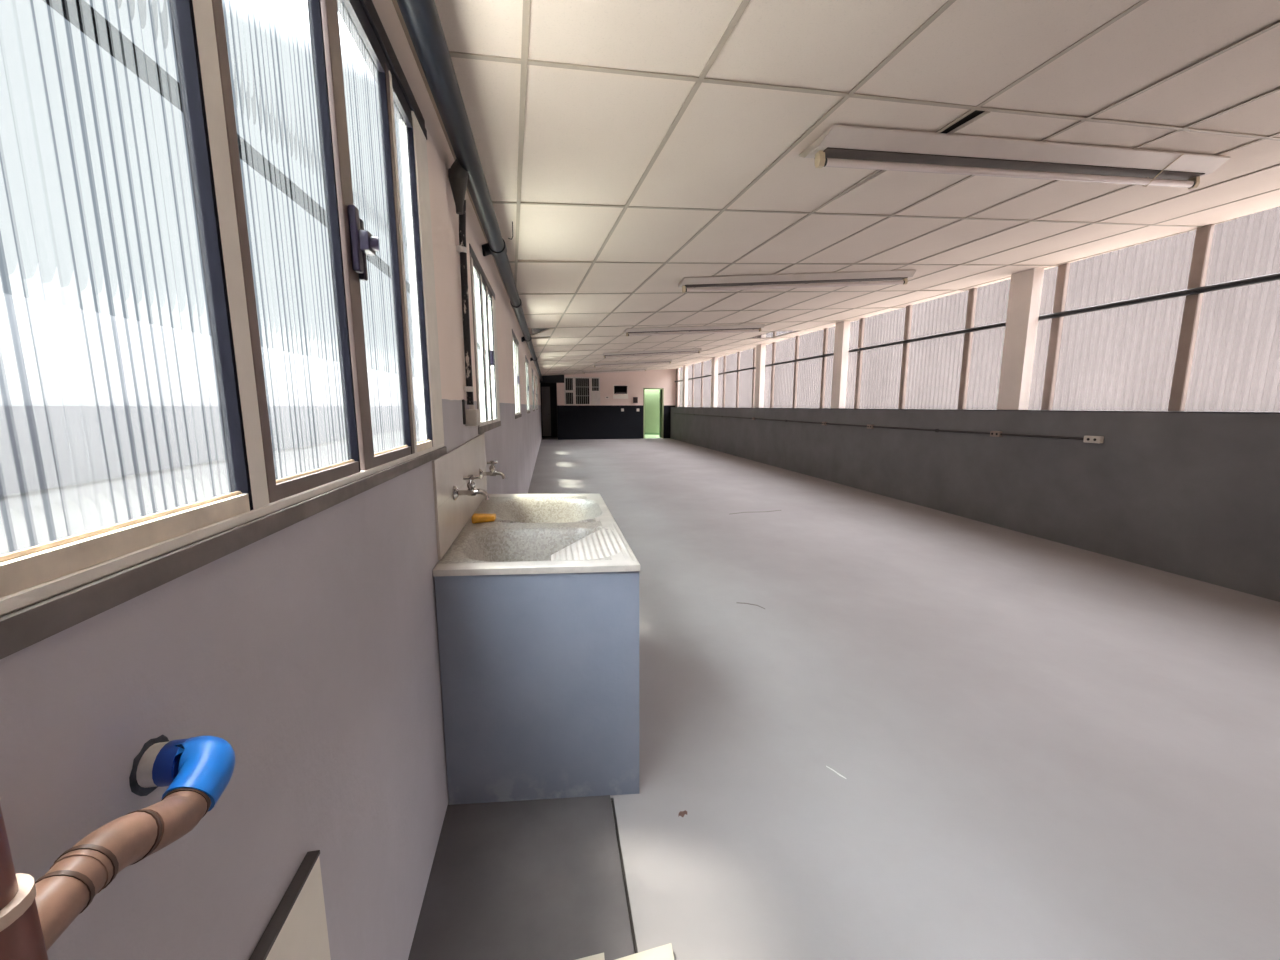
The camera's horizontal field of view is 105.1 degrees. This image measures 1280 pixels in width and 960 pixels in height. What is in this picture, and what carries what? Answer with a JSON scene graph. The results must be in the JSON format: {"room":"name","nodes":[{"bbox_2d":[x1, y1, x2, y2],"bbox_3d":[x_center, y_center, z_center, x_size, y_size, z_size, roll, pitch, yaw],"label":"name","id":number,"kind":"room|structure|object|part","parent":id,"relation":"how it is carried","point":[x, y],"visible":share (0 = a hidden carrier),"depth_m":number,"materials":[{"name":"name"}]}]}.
{"room":"empty industrial workshop","nodes":[
{"label":"empty industrial workshop","id":0,"kind":"room"},
{"bbox_2d":[0,0,541,959],"bbox_3d":[-2.333,-1.756,10.253,0.075,3.350,24.500,-2,9,-10],"label":"wall","id":1,"kind":"structure","parent":0,"point":[310,647],"depth_m":0.73,"materials":[{"name":"grey paint"}]},
{"bbox_2d":[0,735,235,959],"bbox_3d":[-0.426,0.742,0.461,0.088,1.235,0.260,-2,9,-10],"label":"pipe","id":2,"kind":"object","parent":1,"relation":"attached to","point":[197,771],"visible":1,"depth_m":0.37,"materials":[{"name":"brown plastic"}]},
{"bbox_2d":[0,0,446,659],"bbox_3d":[-0.569,-0.527,0.826,0.099,1.155,1.965,-2,9,-10],"label":"window","id":3,"kind":"structure","parent":1,"relation":"in","point":[48,589],"depth_m":0.65,"materials":[{"name":"metal"}]},
{"bbox_3d":[-0.505,-0.435,0.392,0.006,0.976,0.392,-2,9,-10],"label":"pane","id":4,"kind":"part","parent":3,"relation":"part of","materials":[{"name":"clear glass"}]},
{"bbox_3d":[-0.499,0.059,0.469,0.019,0.024,0.394,-2,9,-10],"label":"rail","id":5,"kind":"part","parent":3,"relation":"part of","materials":[{"name":"beige metal"}]},
{"bbox_3d":[-0.575,0.031,0.909,0.029,0.028,1.965,-2,9,-10],"label":"sill","id":6,"kind":"part","parent":3,"relation":"part of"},
{"bbox_3d":[-0.500,-0.439,0.396,0.022,1.030,0.469,-2,9,-10],"label":"sash","id":7,"kind":"part","parent":3,"relation":"part of","materials":[{"name":"metal"}]},
{"bbox_3d":[-0.548,-0.476,0.641,0.022,1.030,0.022,-2,9,-10],"label":"sash","id":8,"kind":"part","parent":3,"relation":"part of","materials":[{"name":"brown metal"}]},
{"bbox_3d":[-0.585,-0.498,0.810,0.006,0.976,0.325,-2,9,-10],"label":"pane","id":9,"kind":"part","parent":3,"relation":"part of","materials":[{"name":"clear glass"}]},
{"bbox_3d":[-0.579,-0.004,0.886,0.019,0.024,0.327,-2,9,-10],"label":"rail","id":10,"kind":"part","parent":3,"relation":"part of","materials":[{"name":"brown metal"}]},
{"bbox_3d":[-0.648,-1.055,1.128,0.019,0.030,0.312,-2,9,-10],"label":"rail","id":11,"kind":"part","parent":3,"relation":"part of","materials":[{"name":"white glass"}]},
{"bbox_3d":[-0.646,-0.559,1.188,0.022,1.030,0.402,-2,9,-10],"label":"sash","id":12,"kind":"part","parent":3,"relation":"part of","materials":[{"name":"white glass"}]},
{"bbox_3d":[-0.654,-0.558,1.201,0.006,0.976,0.310,-2,9,-10],"label":"pane","id":13,"kind":"part","parent":3,"relation":"part of","materials":[{"name":"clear glass"}]},
{"bbox_3d":[-0.590,-1.052,0.740,0.056,0.090,1.960,-2,9,-10],"label":"head rail","id":14,"kind":"part","parent":3,"relation":"part of","materials":[{"name":"white glass"}]},
{"bbox_3d":[-0.648,-0.064,1.278,0.019,0.024,0.312,-2,9,-10],"label":"rail","id":15,"kind":"part","parent":3,"relation":"part of","materials":[{"name":"brown metal"}]},
{"bbox_3d":[-0.703,-1.101,1.432,0.019,0.030,0.207,-2,9,-10],"label":"rail","id":16,"kind":"part","parent":3,"relation":"part of","materials":[{"name":"white glass"}]},
{"bbox_3d":[-0.684,-0.590,1.397,0.022,1.030,0.018,-2,9,-10],"label":"sash","id":17,"kind":"part","parent":3,"relation":"part of","materials":[{"name":"glass"}]},
{"bbox_3d":[-0.709,-0.604,1.505,0.006,0.976,0.205,-2,9,-10],"label":"pane","id":18,"kind":"part","parent":3,"relation":"part of","materials":[{"name":"clear glass"}]},
{"bbox_3d":[-0.703,-0.109,1.582,0.019,0.024,0.207,-2,9,-10],"label":"rail","id":19,"kind":"part","parent":3,"relation":"part of","materials":[{"name":"beige metal"}]},
{"bbox_2d":[432,433,486,559],"bbox_3d":[-0.819,-0.001,2.322,0.009,0.375,1.308,-2,9,-10],"label":"tile backsplash","id":20,"kind":"structure","parent":1,"relation":"attached to","point":[448,470],"depth_m":2.01,"materials":[{"name":"beige tile"}]},
{"bbox_2d":[453,475,489,499],"bbox_3d":[-0.683,0.030,1.986,0.138,0.104,0.062,-2,9,-10],"label":"tap","id":21,"kind":"object","parent":20,"relation":"attached to","point":[471,491],"visible":1,"depth_m":1.98,"materials":[{"name":"silver metal"}]},
{"bbox_3d":[-0.684,-0.011,1.980,0.053,0.020,0.053,2,9,14],"label":"cross handle","id":22,"kind":"part","parent":21,"relation":"part of","materials":[{"name":"silver metal"}]},
{"bbox_3d":[-0.644,0.058,1.998,0.059,0.045,0.022,-2,9,-10],"label":"spout","id":23,"kind":"part","parent":21,"relation":"part of","materials":[{"name":"silver metal"}]},
{"bbox_2d":[479,460,505,478],"bbox_3d":[-0.815,-0.056,2.710,0.138,0.104,0.060,-2,9,-10],"label":"tap","id":24,"kind":"object","parent":20,"relation":"attached to","point":[492,472],"visible":1,"depth_m":2.70,"materials":[{"name":"silver metal"}]},
{"bbox_3d":[-0.776,-0.028,2.721,0.059,0.045,0.022,-2,9,-10],"label":"spout","id":25,"kind":"part","parent":24,"relation":"part of","materials":[{"name":"silver metal"}]},
{"bbox_2d":[462,399,465,423],"bbox_3d":[-0.824,-0.319,2.293,0.006,0.115,0.040,-2,9,-10],"label":"cavity","id":26,"kind":"object","parent":1,"relation":"attached to","point":[463,400],"visible":1,"depth_m":2.28,"materials":[{"name":"black"}]},
{"bbox_2d":[456,200,473,404],"bbox_3d":[-0.810,-0.811,2.281,0.055,0.910,0.094,-2,9,-10],"label":"riser pipe","id":27,"kind":"object","parent":1,"relation":"attached to","point":[461,248],"visible":0.93,"depth_m":2.28,"materials":[{"name":"black metal"}]},
{"bbox_2d":[397,0,542,380],"bbox_3d":[-2.063,-2.364,9.235,0.169,0.276,22.600,-2,9,-10],"label":"drain pipe","id":28,"kind":"object","parent":1,"relation":"attached to","point":[421,18],"visible":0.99,"depth_m":1.77,"materials":[{"name":"grey metal"}]},
{"bbox_2d":[465,405,479,425],"bbox_3d":[-0.813,-0.313,2.373,0.055,0.100,0.100,-2,9,-10],"label":"box","id":29,"kind":"object","parent":1,"relation":"attached to","point":[472,414],"visible":0.95,"depth_m":2.33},
{"bbox_2d":[469,243,500,433],"bbox_3d":[-1.031,-0.846,3.270,0.072,1.013,1.240,-2,9,-10],"label":"window","id":30,"kind":"structure","parent":1,"relation":"in","point":[476,270],"depth_m":3.31,"materials":[{"name":"metal"}]},
{"bbox_3d":[-0.964,-1.232,2.865,0.019,0.030,0.302,-2,9,-10],"label":"rail","id":31,"kind":"part","parent":30,"relation":"part of","materials":[{"name":"white glass"}]},
{"bbox_3d":[-0.962,-0.788,2.917,0.022,0.923,0.392,-2,9,-10],"label":"sash","id":32,"kind":"part","parent":30,"relation":"part of","materials":[{"name":"metal"}]},
{"bbox_3d":[-1.039,-1.322,3.197,0.055,0.050,1.220,-2,9,-10],"label":"head rail","id":33,"kind":"part","parent":30,"relation":"part of","materials":[{"name":"brown metal"}]},
{"bbox_3d":[-1.026,-1.281,3.191,0.019,0.030,0.232,-2,9,-10],"label":"rail","id":34,"kind":"part","parent":30,"relation":"part of","materials":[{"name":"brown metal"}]},
{"bbox_3d":[-1.003,-0.820,3.131,0.022,0.923,0.028,-2,9,-10],"label":"sash","id":35,"kind":"part","parent":30,"relation":"part of","materials":[{"name":"metal"}]},
{"bbox_3d":[-1.051,-0.860,3.396,0.022,0.923,0.045,-2,9,-10],"label":"sash","id":36,"kind":"part","parent":30,"relation":"part of","materials":[{"name":"glass"}]},
{"bbox_3d":[-1.038,-0.365,3.341,0.058,0.040,1.240,-2,9,-10],"label":"sill","id":37,"kind":"part","parent":30,"relation":"part of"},
{"bbox_3d":[-1.079,-1.325,3.483,0.019,0.030,0.272,-2,9,-10],"label":"rail","id":38,"kind":"part","parent":30,"relation":"part of","materials":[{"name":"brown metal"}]},
{"bbox_2d":[512,330,521,418],"bbox_3d":[-1.564,-1.292,6.173,0.072,1.008,1.230,-2,9,-10],"label":"window","id":39,"kind":"structure","parent":1,"relation":"in","point":[515,344],"depth_m":6.24,"materials":[{"name":"glass"}]},
{"bbox_3d":[-1.496,-1.235,5.825,0.022,0.918,0.392,-2,9,-10],"label":"sash","id":40,"kind":"part","parent":39,"relation":"part of","materials":[{"name":"glass"}]},
{"bbox_3d":[-1.585,-1.307,6.303,0.022,0.918,0.045,-2,9,-10],"label":"sash","id":41,"kind":"part","parent":39,"relation":"part of","materials":[{"name":"glass"}]},
{"bbox_2d":[525,355,529,413],"bbox_3d":[-2.109,-1.750,9.139,0.072,1.008,1.270,-2,9,-10],"label":"window","id":42,"kind":"structure","parent":1,"relation":"in","point":[526,360],"depth_m":9.22,"materials":[{"name":"glass"}]},
{"bbox_2d":[532,370,534,410],"bbox_3d":[-2.650,-2.205,12.080,0.072,1.008,1.220,-2,9,-10],"label":"window","id":43,"kind":"structure","parent":1,"relation":"in","point":[532,370],"depth_m":12.22,"materials":[{"name":"glass"}]},
{"bbox_2d":[535,375,537,409],"bbox_3d":[-3.195,-2.663,15.046,0.072,1.008,1.220,-2,9,-10],"label":"window","id":44,"kind":"structure","parent":1,"relation":"in","point":[535,375],"depth_m":15.17,"materials":[{"name":"metal"}]},
{"bbox_2d":[540,383,557,436],"bbox_3d":[-3.988,-3.461,21.543,0.890,3.350,1.680,-2,9,-10],"label":"wall","id":45,"kind":"structure","parent":0,"point":[553,385],"depth_m":22.30,"materials":[{"name":"paint"}]},
{"bbox_2d":[540,385,551,437],"bbox_3d":[-4.248,-3.098,22.224,0.460,2.330,0.130,-2,9,-10],"label":"door","id":46,"kind":"structure","parent":45,"relation":"in","point":[546,414],"depth_m":22.21,"materials":[{"name":"paint"}]},
{"bbox_2d":[557,369,675,439],"bbox_3d":[-0.921,-3.434,21.364,5.320,3.350,0.533,-2,9,-10],"label":"wall","id":47,"kind":"structure","parent":0,"point":[606,420],"depth_m":21.13,"materials":[{"name":"black paint"}]},
{"bbox_2d":[539,375,563,382],"bbox_3d":[-3.696,-4.387,20.542,1.020,0.620,0.220,-2,9,-10],"label":"beam","id":48,"kind":"structure","parent":47,"relation":"attached to","point":[551,378],"depth_m":20.47,"materials":[{"name":"paint"}]},
{"bbox_2d":[564,377,599,404],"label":"window","id":49,"kind":"structure","parent":47,"relation":"in","point":[577,390],"depth_m":20.96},
{"bbox_3d":[-1.901,-3.527,20.945,0.290,0.560,0.030,-2,9,-10],"label":"panel","id":50,"kind":"part","parent":49,"relation":"part of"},
{"bbox_3d":[-0.831,-3.896,21.046,0.650,0.380,0.008,-2,9,-10],"label":"opening trim","id":51,"kind":"part","parent":47,"relation":"part of","materials":[{"name":"white paint"}]},
{"bbox_2d":[633,397,637,402],"bbox_3d":[-0.200,-3.458,21.191,0.190,0.250,0.080,-2,9,-10],"label":"box","id":52,"kind":"object","parent":47,"relation":"attached to","point":[635,399],"visible":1,"depth_m":21.15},
{"bbox_2d":[643,388,663,438],"bbox_3d":[0.556,-2.941,21.647,0.900,2.190,0.415,-2,9,-10],"label":"door","id":53,"kind":"structure","parent":47,"relation":"in","point":[661,420],"depth_m":21.51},
{"bbox_2d":[645,389,659,437],"bbox_3d":[0.710,-3.632,23.511,2.900,3.000,3.880,-2,9,-10],"label":"wall","id":54,"kind":"structure","parent":0,"point":[652,396],"depth_m":24.27,"materials":[{"name":"green paint"}]},
{"bbox_2d":[532,110,984,336],"bbox_3d":[0.626,-3.621,10.515,6.100,0.060,24.900,-2,9,-10],"label":"hole","id":55,"kind":"structure","parent":0,"point":[975,113],"depth_m":3.47,"materials":[{"name":"black"}]},
{"bbox_2d":[392,0,1279,375],"bbox_3d":[0.740,-2.846,9.784,5.875,0.532,22.810,-2,9,-10],"label":"ceiling","id":56,"kind":"structure","parent":0,"point":[631,149],"depth_m":2.25,"materials":[{"name":"tile"}]},
{"bbox_2d":[530,328,553,336],"bbox_3d":[-1.512,-2.429,8.119,0.349,0.035,1.073,-6,10,-33],"label":"tile","id":57,"kind":"structure","parent":56,"relation":"attached to","point":[548,332],"depth_m":8.11,"materials":[{"name":"white tile"}]},
{"bbox_2d":[582,368,646,373],"bbox_3d":[-0.970,-4.238,19.072,2.568,0.271,0.270,-3,9,-17],"label":"fluorescent fixture","id":58,"kind":"object","parent":56,"relation":"attached to","point":[638,369],"visible":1,"depth_m":19.00,"materials":[{"name":"metal"}]},
{"bbox_2d":[593,359,671,366],"bbox_3d":[-0.226,-3.671,15.439,2.520,0.267,0.270,-2,9,-10],"label":"fluorescent fixture","id":59,"kind":"object","parent":56,"relation":"attached to","point":[670,360],"visible":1,"depth_m":15.38,"materials":[{"name":"metal"}]},
{"bbox_2d":[602,348,701,357],"bbox_3d":[0.310,-3.166,12.247,2.500,0.266,0.270,-1,9,-9],"label":"fluorescent fixture","id":60,"kind":"object","parent":56,"relation":"attached to","point":[685,351],"visible":1,"depth_m":12.18,"materials":[{"name":"metal"}]},
{"bbox_2d":[624,324,764,336],"bbox_3d":[0.949,-2.554,8.382,2.483,0.266,0.270,-2,9,-13],"label":"fluorescent fixture","id":61,"kind":"object","parent":56,"relation":"attached to","point":[734,328],"visible":1,"depth_m":8.31,"materials":[{"name":"metal"}]},
{"bbox_2d":[678,270,915,292],"bbox_3d":[1.623,-2.034,5.048,2.483,0.264,0.270,-1,9,-7],"label":"fluorescent fixture","id":62,"kind":"object","parent":56,"relation":"attached to","point":[711,283],"visible":1,"depth_m":4.98,"materials":[{"name":"metal"}]},
{"bbox_2d":[799,124,1229,188],"bbox_3d":[2.039,-1.641,2.569,2.566,0.271,0.278,-2,9,-14],"label":"fluorescent fixture","id":63,"kind":"object","parent":56,"relation":"attached to","point":[840,146],"depth_m":2.46,"materials":[{"name":"metal"}]},
{"bbox_3d":[2.905,-1.716,2.729,0.040,0.111,0.174,-2,9,-10],"label":"loose wire","id":64,"kind":"part","parent":63,"relation":"part of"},
{"bbox_2d":[408,437,1279,959],"bbox_3d":[0.619,-0.248,11.177,6.020,0.016,24.800,-2,9,-10],"label":"floor","id":65,"kind":"structure","parent":0,"point":[873,726],"depth_m":2.00,"materials":[{"name":"paint"}]},
{"bbox_2d":[249,850,330,959],"bbox_3d":[-0.475,0.984,0.584,0.018,0.717,0.517,-2,9,-10],"label":"wall panel","id":66,"kind":"object","parent":65,"relation":"on","point":[297,929],"visible":1,"depth_m":0.73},
{"bbox_2d":[432,494,639,804],"bbox_3d":[-0.472,0.622,2.415,0.688,0.888,1.505,-2,9,-10],"label":"sink","id":67,"kind":"object","parent":65,"relation":"on","point":[537,604],"visible":0.98,"depth_m":1.73,"materials":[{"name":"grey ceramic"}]},
{"bbox_2d":[471,513,495,523],"bbox_3d":[-0.730,0.176,2.292,0.116,0.036,0.068,-4,9,-24],"label":"soap bar","id":68,"kind":"object","parent":67,"relation":"on","point":[476,518],"visible":1,"depth_m":2.27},
{"bbox_2d":[432,494,639,576],"bbox_3d":[-0.472,0.302,2.367,0.688,0.235,1.505,-2,9,-10],"label":"basin","id":69,"kind":"object","parent":67,"relation":"in","point":[530,535],"depth_m":2.18,"materials":[{"name":"beige stone"}]},
{"bbox_2d":[576,953,604,959],"bbox_3d":[-0.154,1.244,1.188,0.150,0.016,0.142,-2,9,-10],"label":"board offcut","id":70,"kind":"object","parent":65,"relation":"on","point":[600,956],"visible":1,"depth_m":1.26,"materials":[{"name":"beige wood"}]},
{"bbox_2d":[616,943,673,959],"bbox_3d":[0.007,1.239,1.211,0.176,0.020,0.130,-2,9,-10],"label":"board offcut","id":71,"kind":"object","parent":65,"relation":"on","point":[665,952],"visible":1,"depth_m":1.26,"materials":[{"name":"beige wood"}]},
{"bbox_2d":[678,810,686,816],"bbox_3d":[0.151,1.175,1.724,0.037,0.001,0.029,-2,9,-10],"label":"debris","id":72,"kind":"object","parent":65,"relation":"on","point":[681,813],"depth_m":1.73,"materials":[{"name":"brown"}]},
{"bbox_2d":[670,407,1279,601],"bbox_3d":[3.546,-0.846,10.674,0.364,1.426,22.950,-2,9,-10],"label":"wall","id":73,"kind":"structure","parent":0,"point":[1190,494],"depth_m":4.97,"materials":[{"name":"grey paint"}]},
{"bbox_2d":[676,369,676,406],"bbox_3d":[1.611,-4.194,21.325,0.050,2.014,0.250,-2,9,-10],"label":"post","id":74,"kind":"object","parent":73,"relation":"on","point":[676,369],"visible":0.29,"depth_m":21.34,"materials":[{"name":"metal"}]},
{"bbox_2d":[677,365,689,406],"bbox_3d":[1.772,-4.061,20.476,0.078,2.024,2.000,-2,9,-10],"label":"window","id":75,"kind":"structure","parent":73,"relation":"in","point":[679,370],"depth_m":20.85,"materials":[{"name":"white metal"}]},
{"bbox_2d":[682,365,687,406],"bbox_3d":[1.799,-3.870,19.481,0.130,1.924,0.280,-2,9,-10],"label":"pillar","id":76,"kind":"structure","parent":73,"relation":"on","point":[685,368],"depth_m":19.39,"materials":[{"name":"white paint"}]},
{"bbox_2d":[689,357,719,406],"bbox_3d":[2.270,-3.652,17.766,0.078,2.024,3.570,-2,9,-10],"label":"window","id":77,"kind":"structure","parent":73,"relation":"in","point":[700,388],"depth_m":17.82,"materials":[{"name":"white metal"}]},
{"bbox_2d":[711,357,717,406],"bbox_3d":[2.437,-3.346,16.008,0.130,1.924,0.280,-2,9,-10],"label":"pillar","id":78,"kind":"structure","parent":73,"relation":"on","point":[714,372],"depth_m":15.94,"materials":[{"name":"white paint"}]},
{"bbox_2d":[675,273,1279,381],"bbox_3d":[3.570,-2.567,10.336,0.054,0.161,22.790,-2,9,-10],"label":"pipe","id":79,"kind":"object","parent":78,"relation":"attached to","point":[1271,277],"visible":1,"depth_m":4.89,"materials":[{"name":"black metal"}]},
{"bbox_2d":[719,333,767,407],"bbox_3d":[2.908,-3.127,14.293,0.078,2.024,3.570,-2,9,-10],"label":"window","id":80,"kind":"structure","parent":73,"relation":"in","point":[736,389],"depth_m":14.34,"materials":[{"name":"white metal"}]},
{"bbox_2d":[754,334,765,407],"bbox_3d":[3.074,-2.821,12.535,0.130,1.924,0.280,-2,9,-10],"label":"pillar","id":81,"kind":"structure","parent":73,"relation":"on","point":[760,349],"depth_m":12.47,"materials":[{"name":"white paint"}]},
{"bbox_2d":[765,322,851,407],"bbox_3d":[3.546,-2.603,10.817,0.078,2.024,3.575,-2,9,-10],"label":"window","id":82,"kind":"structure","parent":73,"relation":"in","point":[806,383],"depth_m":10.84,"materials":[{"name":"white plastic"}]},
{"bbox_2d":[831,321,849,407],"bbox_3d":[3.713,-2.296,9.057,0.130,1.924,0.270,-2,9,-10],"label":"pillar","id":83,"kind":"structure","parent":73,"relation":"on","point":[842,329],"depth_m":9.01,"materials":[{"name":"white paint"}]},
{"bbox_2d":[674,413,1083,439],"bbox_3d":[2.933,-1.618,12.879,0.032,0.055,16.514,-2,9,-10],"label":"conduit","id":84,"kind":"object","parent":73,"relation":"attached to","point":[935,430],"visible":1,"depth_m":6.71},
{"bbox_2d":[846,279,1010,409],"bbox_3d":[4.184,-2.078,7.344,0.078,2.024,3.565,-2,9,-10],"label":"window","id":85,"kind":"structure","parent":73,"relation":"in","point":[960,371],"depth_m":7.11,"materials":[{"name":"white plastic"}]},
{"bbox_2d":[990,431,1001,436],"bbox_3d":[4.223,-0.547,5.812,0.048,0.066,0.120,-2,9,-10],"label":"junction box","id":86,"kind":"object","parent":73,"relation":"attached to","point":[992,433],"visible":1,"depth_m":5.79,"materials":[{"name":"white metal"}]},
{"bbox_2d":[997,268,1043,409],"bbox_3d":[4.350,-1.772,5.588,0.130,1.924,0.280,-2,9,-10],"label":"pillar","id":87,"kind":"structure","parent":73,"relation":"on","point":[1025,290],"depth_m":5.56,"materials":[{"name":"white paint"}]},
{"bbox_2d":[1083,436,1103,442],"bbox_3d":[4.414,-0.395,4.770,0.048,0.066,0.150,-2,9,-10],"label":"junction box","id":88,"kind":"object","parent":73,"relation":"attached to","point":[1088,439],"visible":1,"depth_m":4.75,"materials":[{"name":"white plastic"}]},
{"bbox_2d":[1028,206,1279,411],"bbox_3d":[4.822,-1.554,3.873,0.078,2.024,3.570,-2,9,-10],"label":"window","id":89,"kind":"structure","parent":73,"relation":"in","point":[1219,350],"depth_m":4.41,"materials":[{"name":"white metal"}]},
{"label":"outside","id":90,"kind":"structure","parent":0,"visible":0},
{"bbox_2d":[43,0,485,353],"bbox_3d":[-2.632,-2.176,8.953,0.056,0.053,21.000,-2,9,-10],"label":"beam","id":91,"kind":"structure","parent":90,"point":[256,159],"depth_m":1.19,"materials":[{"name":"white metal"}]},
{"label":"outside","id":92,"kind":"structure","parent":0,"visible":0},
{"label":"ground","id":93,"kind":"structure","parent":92,"visible":0},
{"bbox_2d":[0,293,488,554],"bbox_3d":[-6.177,-1.468,13.034,0.530,2.450,52.000,-2,9,-10],"label":"wall","id":94,"kind":"structure","parent":93,"relation":"on","point":[58,330],"depth_m":4.06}
]}

